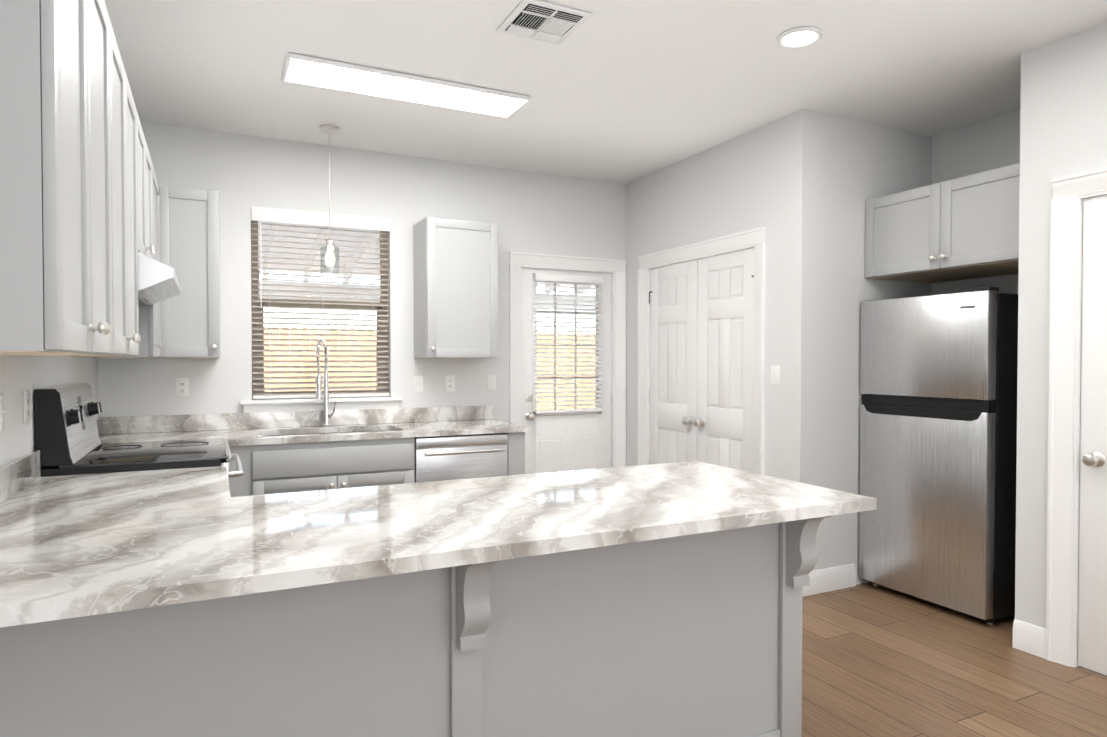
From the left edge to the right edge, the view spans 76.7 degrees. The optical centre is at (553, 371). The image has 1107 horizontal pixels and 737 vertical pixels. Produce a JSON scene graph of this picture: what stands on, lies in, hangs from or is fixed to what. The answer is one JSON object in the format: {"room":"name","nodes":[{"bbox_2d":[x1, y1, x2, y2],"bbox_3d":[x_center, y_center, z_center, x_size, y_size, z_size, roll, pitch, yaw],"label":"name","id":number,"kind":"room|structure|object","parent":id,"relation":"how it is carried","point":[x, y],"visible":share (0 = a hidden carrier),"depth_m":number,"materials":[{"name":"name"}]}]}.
{"room":"kitchen","nodes":[
{"label":"kitchen","id":0,"kind":"room"},
{"bbox_2d":[0,355,97,466],"bbox_3d":[-1.144,-0.051,0.863,0.120,2.740,7.250,0,1,-26],"label":"wall","id":1,"kind":"structure","parent":0,"point":[19,375],"depth_m":2.49,"materials":[{"name":"white paint"}]},
{"bbox_2d":[0,394,5,431],"bbox_3d":[-1.705,0.128,2.167,0.016,0.114,0.070,0,1,-26],"label":"light switch","id":2,"kind":"object","parent":1,"relation":"attached to","point":[2,397],"depth_m":2.17,"materials":[{"name":"white plastic"}]},
{"bbox_2d":[23,390,29,423],"bbox_3d":[-1.852,0.123,2.462,0.009,0.114,0.070,0,1,-26],"label":"outlet","id":3,"kind":"object","parent":1,"relation":"attached to","point":[26,403],"depth_m":2.45,"materials":[{"name":"white plastic"}]},
{"bbox_2d":[0,0,123,357],"bbox_3d":[-1.238,-0.518,1.573,0.335,0.950,0.862,0,1,-26],"label":"upper cabinet","id":4,"kind":"object","parent":1,"relation":"attached to","point":[79,211],"depth_m":1.30,"materials":[{"name":"grey wood"}]},
{"bbox_2d":[120,55,143,357],"bbox_3d":[-1.577,-0.529,2.264,0.335,0.950,0.924,0,1,-26],"label":"upper cabinet","id":5,"kind":"object","parent":1,"relation":"attached to","point":[131,131],"depth_m":2.52,"materials":[{"name":"grey wood"}]},
{"bbox_2d":[144,136,155,259],"bbox_3d":[-1.921,-0.745,2.963,0.335,0.541,0.761,0,1,-26],"label":"upper cabinet","id":6,"kind":"object","parent":1,"relation":"attached to","point":[149,172],"depth_m":3.29,"materials":[{"name":"grey wood"}]},
{"bbox_2d":[144,177,161,357],"bbox_3d":[-2.194,-0.550,3.525,0.335,0.950,0.607,0,1,-26],"label":"upper cabinet","id":7,"kind":"object","parent":1,"relation":"attached to","point":[152,322],"depth_m":3.57,"materials":[{"name":"grey wood"}]},
{"bbox_2d":[138,252,180,304],"bbox_3d":[-1.867,-0.392,2.995,0.455,0.157,0.757,0,1,-26],"label":"range hood","id":8,"kind":"object","parent":1,"relation":"attached to","point":[158,281],"visible":0.35,"depth_m":2.75,"materials":[{"name":"white metal"}]},
{"bbox_2d":[98,121,625,421],"bbox_3d":[-1.054,-0.116,4.876,3.810,2.740,0.120,0,1,-26],"label":"wall","id":9,"kind":"structure","parent":0,"point":[525,211],"depth_m":4.71,"materials":[{"name":"white paint"}]},
{"bbox_2d":[176,378,188,396],"bbox_3d":[-2.243,0.095,4.225,0.070,0.114,0.009,0,1,-26],"label":"outlet","id":10,"kind":"object","parent":9,"relation":"attached to","point":[182,387],"depth_m":4.22,"materials":[{"name":"white plastic"}]},
{"bbox_2d":[158,186,219,357],"bbox_3d":[-2.127,-0.559,4.087,0.315,0.950,0.335,0,1,-26],"label":"upper cabinet","id":11,"kind":"object","parent":9,"relation":"attached to","point":[189,218],"depth_m":3.95,"materials":[{"name":"grey wood"}]},
{"bbox_2d":[240,220,401,412],"bbox_3d":[-1.521,-0.369,4.618,1.012,1.316,0.165,0,1,-26],"label":"window","id":12,"kind":"structure","parent":9,"relation":"in","point":[318,305],"depth_m":4.59,"materials":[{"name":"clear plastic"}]},
{"bbox_2d":[251,206,389,398],"bbox_3d":[-1.515,-0.434,4.605,0.868,1.209,0.072,0,1,-26],"label":"window blind","id":13,"kind":"object","parent":12,"relation":"attached to","point":[269,215],"visible":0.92,"depth_m":4.58,"materials":[{"name":"grey plastic"}]},
{"bbox_2d":[413,376,422,391],"bbox_3d":[-0.939,0.084,4.860,0.070,0.114,0.016,0,1,-26],"label":"light switch","id":14,"kind":"object","parent":9,"relation":"attached to","point":[417,380],"depth_m":4.86,"materials":[{"name":"white plastic"}]},
{"bbox_2d":[445,375,454,390],"bbox_3d":[-0.734,0.083,4.964,0.070,0.114,0.009,0,1,-26],"label":"outlet","id":15,"kind":"object","parent":9,"relation":"attached to","point":[449,379],"depth_m":4.96,"materials":[{"name":"white plastic"}]},
{"bbox_2d":[413,217,497,357],"bbox_3d":[-0.670,-0.553,4.800,0.500,0.915,0.335,0,1,-26],"label":"upper cabinet","id":16,"kind":"object","parent":9,"relation":"attached to","point":[455,288],"depth_m":4.66,"materials":[{"name":"grey wood"}]},
{"bbox_2d":[487,375,495,390],"bbox_3d":[-0.450,0.081,5.100,0.070,0.114,0.016,0,1,-26],"label":"light switch","id":17,"kind":"object","parent":9,"relation":"attached to","point":[491,379],"depth_m":5.10,"materials":[{"name":"white plastic"}]},
{"bbox_2d":[522,268,612,473],"bbox_3d":[0.118,0.227,5.408,0.799,2.020,0.113,0,1,-26],"label":"exterior door","id":18,"kind":"structure","parent":9,"relation":"in","point":[556,442],"depth_m":5.42,"materials":[{"name":"white wood"}]},
{"bbox_2d":[534,273,602,413],"bbox_3d":[0.121,-0.214,5.385,0.584,1.057,0.028,0,1,-26],"label":"door blind","id":19,"kind":"object","parent":18,"relation":"attached to","point":[564,279],"visible":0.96,"depth_m":5.38,"materials":[{"name":"white plastic"}]},
{"bbox_2d":[509,252,625,467],"bbox_3d":[0.105,0.180,5.425,1.000,2.130,0.122,0,1,-26],"label":"door frame","id":20,"kind":"structure","parent":9,"relation":"attached to","point":[517,260],"depth_m":5.46,"materials":[{"name":"white wood"}]},
{"bbox_2d":[104,0,1106,183],"bbox_3d":[1.007,-1.488,1.893,4.910,0.100,7.250,0,1,-26],"label":"ceiling","id":21,"kind":"structure","parent":0,"point":[622,91],"depth_m":3.37,"materials":[{"name":"white paint"}]},
{"bbox_2d":[319,125,339,274],"bbox_3d":[-1.357,-1.032,4.239,0.116,0.882,0.116,0,1,-26],"label":"pendant light","id":22,"kind":"object","parent":21,"relation":"hanging from","point":[329,260],"visible":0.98,"depth_m":4.23,"materials":[{"name":"clear glass"}]},
{"bbox_2d":[281,53,530,117],"bbox_3d":[-0.734,-1.452,3.597,1.220,0.020,0.320,0,1,-26],"label":"recessed light","id":23,"kind":"object","parent":21,"relation":"in","point":[327,74],"visible":1,"depth_m":3.54,"materials":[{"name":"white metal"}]},
{"bbox_2d":[497,0,592,44],"bbox_3d":[-0.042,-1.443,2.902,0.298,0.016,0.305,0,1,-26],"label":"ceiling vent","id":24,"kind":"object","parent":21,"relation":"in","point":[543,21],"visible":1,"depth_m":2.88,"materials":[{"name":"white metal"}]},
{"bbox_2d":[777,27,822,47],"bbox_3d":[1.068,-1.448,3.038,0.190,0.012,0.190,0,1,-26],"label":"recessed light","id":25,"kind":"object","parent":21,"relation":"in","point":[799,37],"visible":0.98,"depth_m":3.03,"materials":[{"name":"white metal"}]},
{"bbox_2d":[625,109,817,570],"bbox_3d":[1.038,-0.115,4.798,0.120,2.740,1.860,0,1,-26],"label":"wall","id":26,"kind":"structure","parent":0,"point":[766,175],"depth_m":4.15,"materials":[{"name":"white paint"}]},
{"bbox_2d":[649,247,753,472],"bbox_3d":[0.972,0.237,4.810,0.104,2.020,1.168,0,1,-26],"label":"closet door","id":27,"kind":"structure","parent":26,"relation":"in","point":[701,357],"depth_m":4.75,"materials":[{"name":"white wood"}]},
{"bbox_2d":[637,227,765,474],"bbox_3d":[1.004,0.189,4.825,0.122,2.130,1.360,0,1,-26],"label":"door frame","id":28,"kind":"structure","parent":26,"relation":"attached to","point":[756,238],"depth_m":4.55,"materials":[{"name":"white wood"}]},
{"bbox_2d":[771,366,779,384],"bbox_3d":[1.300,0.021,4.111,0.016,0.114,0.070,0,1,-26],"label":"light switch","id":29,"kind":"object","parent":26,"relation":"attached to","point":[775,370],"depth_m":4.11,"materials":[{"name":"white plastic"}]},
{"bbox_2d":[815,112,931,584],"bbox_3d":[1.969,-0.107,4.285,1.100,2.740,0.120,0,1,-26],"label":"wall","id":30,"kind":"structure","parent":0,"point":[860,163],"depth_m":4.09,"materials":[{"name":"white paint"}]},
{"bbox_2d":[802,564,855,596],"bbox_3d":[1.583,1.202,4.041,0.446,0.130,0.016,0,1,-26],"label":"baseboard","id":31,"kind":"structure","parent":30,"relation":"attached to","point":[839,577],"depth_m":4.04,"materials":[{"name":"white wood"}]},
{"bbox_2d":[802,582,1106,736],"bbox_3d":[1.007,1.352,1.939,4.910,0.100,7.250,0,1,-26],"label":"floor","id":32,"kind":"structure","parent":0,"point":[879,661],"depth_m":2.93,"materials":[{"name":"brown wood"}]},
{"bbox_2d":[35,383,242,481],"bbox_3d":[-1.752,0.659,3.068,0.704,1.208,0.757,0,1,-26],"label":"stove","id":33,"kind":"object","parent":32,"relation":"on","point":[67,440],"visible":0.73,"depth_m":2.77,"materials":[{"name":"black metal"}]},
{"bbox_2d":[229,430,524,496],"bbox_3d":[-1.394,0.830,4.281,2.417,0.867,0.672,0,1,-26],"label":"base cabinet","id":34,"kind":"object","parent":32,"relation":"on","point":[287,468],"visible":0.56,"depth_m":4.00,"materials":[{"name":"grey wood"}]},
{"bbox_2d":[0,516,830,736],"bbox_3d":[-0.351,0.865,2.116,2.387,0.867,0.832,0,1,-26],"label":"base cabinet","id":35,"kind":"object","parent":32,"relation":"on","point":[696,635],"visible":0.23,"depth_m":1.85,"materials":[{"name":"grey wood"}]},
{"bbox_2d":[0,437,235,472],"bbox_3d":[-1.462,0.357,2.388,0.637,0.135,0.697,0,1,-26],"label":"countertop","id":36,"kind":"structure","parent":35,"relation":"on","point":[31,460],"depth_m":2.49,"materials":[{"name":"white stone"}]},
{"bbox_2d":[96,417,231,440],"bbox_3d":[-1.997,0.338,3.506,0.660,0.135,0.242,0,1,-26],"label":"backsplash","id":37,"kind":"structure","parent":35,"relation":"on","point":[187,426],"depth_m":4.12,"materials":[{"name":"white stone"}]},
{"bbox_2d":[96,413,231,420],"bbox_3d":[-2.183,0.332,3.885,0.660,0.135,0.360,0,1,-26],"label":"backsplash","id":38,"kind":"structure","parent":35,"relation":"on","point":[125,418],"depth_m":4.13,"materials":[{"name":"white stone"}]},
{"bbox_2d":[144,405,527,445],"bbox_3d":[-1.397,0.326,4.290,2.427,0.135,0.637,0,1,-26],"label":"countertop","id":39,"kind":"structure","parent":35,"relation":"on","point":[247,428],"depth_m":4.49,"materials":[{"name":"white stone"}]},
{"bbox_2d":[315,339,335,426],"bbox_3d":[-1.454,0.073,4.460,0.143,0.561,0.190,0,1,-26],"label":"faucet","id":40,"kind":"object","parent":39,"relation":"on","point":[326,414],"visible":1,"depth_m":4.51,"materials":[{"name":"silver metal"}]},
{"bbox_2d":[277,431,375,435],"bbox_3d":[-1.355,0.498,4.296,0.808,0.204,0.403,0,1,-26],"label":"sink","id":41,"kind":"object","parent":39,"relation":"in","point":[326,433],"visible":0.04,"depth_m":4.46,"materials":[{"name":"silver metal"}]},
{"bbox_2d":[0,461,875,627],"bbox_3d":[-0.296,0.362,2.054,2.437,0.135,0.930,0,1,-26],"label":"countertop","id":42,"kind":"structure","parent":35,"relation":"on","point":[74,546],"depth_m":1.85,"materials":[{"name":"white stone"}]},
{"bbox_2d":[415,433,507,482],"bbox_3d":[-0.683,0.827,4.614,0.602,0.862,0.644,0,1,-26],"label":"dishwasher","id":43,"kind":"object","parent":32,"relation":"on","point":[444,458],"visible":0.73,"depth_m":4.35,"materials":[{"name":"silver metal"}]},
{"bbox_2d":[859,287,1017,624],"bbox_3d":[2.249,0.420,3.924,0.621,1.698,0.760,0,1,-26],"label":"fridge","id":44,"kind":"object","parent":32,"relation":"on","point":[938,426],"visible":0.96,"depth_m":3.66,"materials":[{"name":"silver metal"}]},
{"bbox_2d":[931,110,1019,294],"bbox_3d":[2.673,-0.102,3.961,0.120,2.740,1.080,0,1,-26],"label":"wall","id":45,"kind":"structure","parent":0,"point":[984,146],"depth_m":4.14,"materials":[{"name":"white paint"}]},
{"bbox_2d":[865,163,1019,282],"bbox_3d":[2.305,-0.779,3.837,0.634,0.462,0.954,0,1,-26],"label":"upper cabinet","id":46,"kind":"object","parent":45,"relation":"attached to","point":[963,228],"visible":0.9,"depth_m":3.71,"materials":[{"name":"grey wood"}]},
{"bbox_2d":[1015,22,1106,629],"bbox_3d":[3.123,-0.060,1.382,0.120,2.740,4.190,0,1,-26],"label":"wall","id":47,"kind":"structure","parent":0,"point":[1063,113],"depth_m":3.15,"materials":[{"name":"white paint"}]},
{"bbox_2d":[1046,168,1106,667],"bbox_3d":[2.454,0.224,2.703,0.122,2.130,0.942,0,1,-26],"label":"door frame","id":48,"kind":"structure","parent":47,"relation":"attached to","point":[1069,196],"depth_m":3.05,"materials":[{"name":"white wood"}]},
{"bbox_2d":[1078,194,1106,674],"bbox_3d":[2.422,0.271,2.688,0.104,2.020,0.732,0,1,-26],"label":"door","id":49,"kind":"structure","parent":47,"relation":"in","point":[1092,622],"depth_m":2.98,"materials":[{"name":"white wood"}]},
{"label":"outside","id":50,"kind":"structure","parent":0,"visible":0},
{"bbox_3d":[-4.332,1.150,15.540,26.000,0.100,21.880,0,1,-26],"label":"ground","id":51,"kind":"structure","parent":50,"visible":0},
{"bbox_2d":[258,221,594,311],"bbox_3d":[-1.561,-0.187,6.444,7.000,2.869,3.189,0,1,-26],"label":"porch roof","id":52,"kind":"structure","parent":51,"relation":"on","point":[339,264],"depth_m":7.22,"materials":[{"name":"white"}]},
{"bbox_2d":[264,327,594,409],"bbox_3d":[-2.202,0.236,11.190,20.015,1.830,0.060,0,1,-26],"label":"fence","id":53,"kind":"object","parent":51,"relation":"on","point":[361,353],"depth_m":10.74,"materials":[{"name":"brown wood"}]}
]}

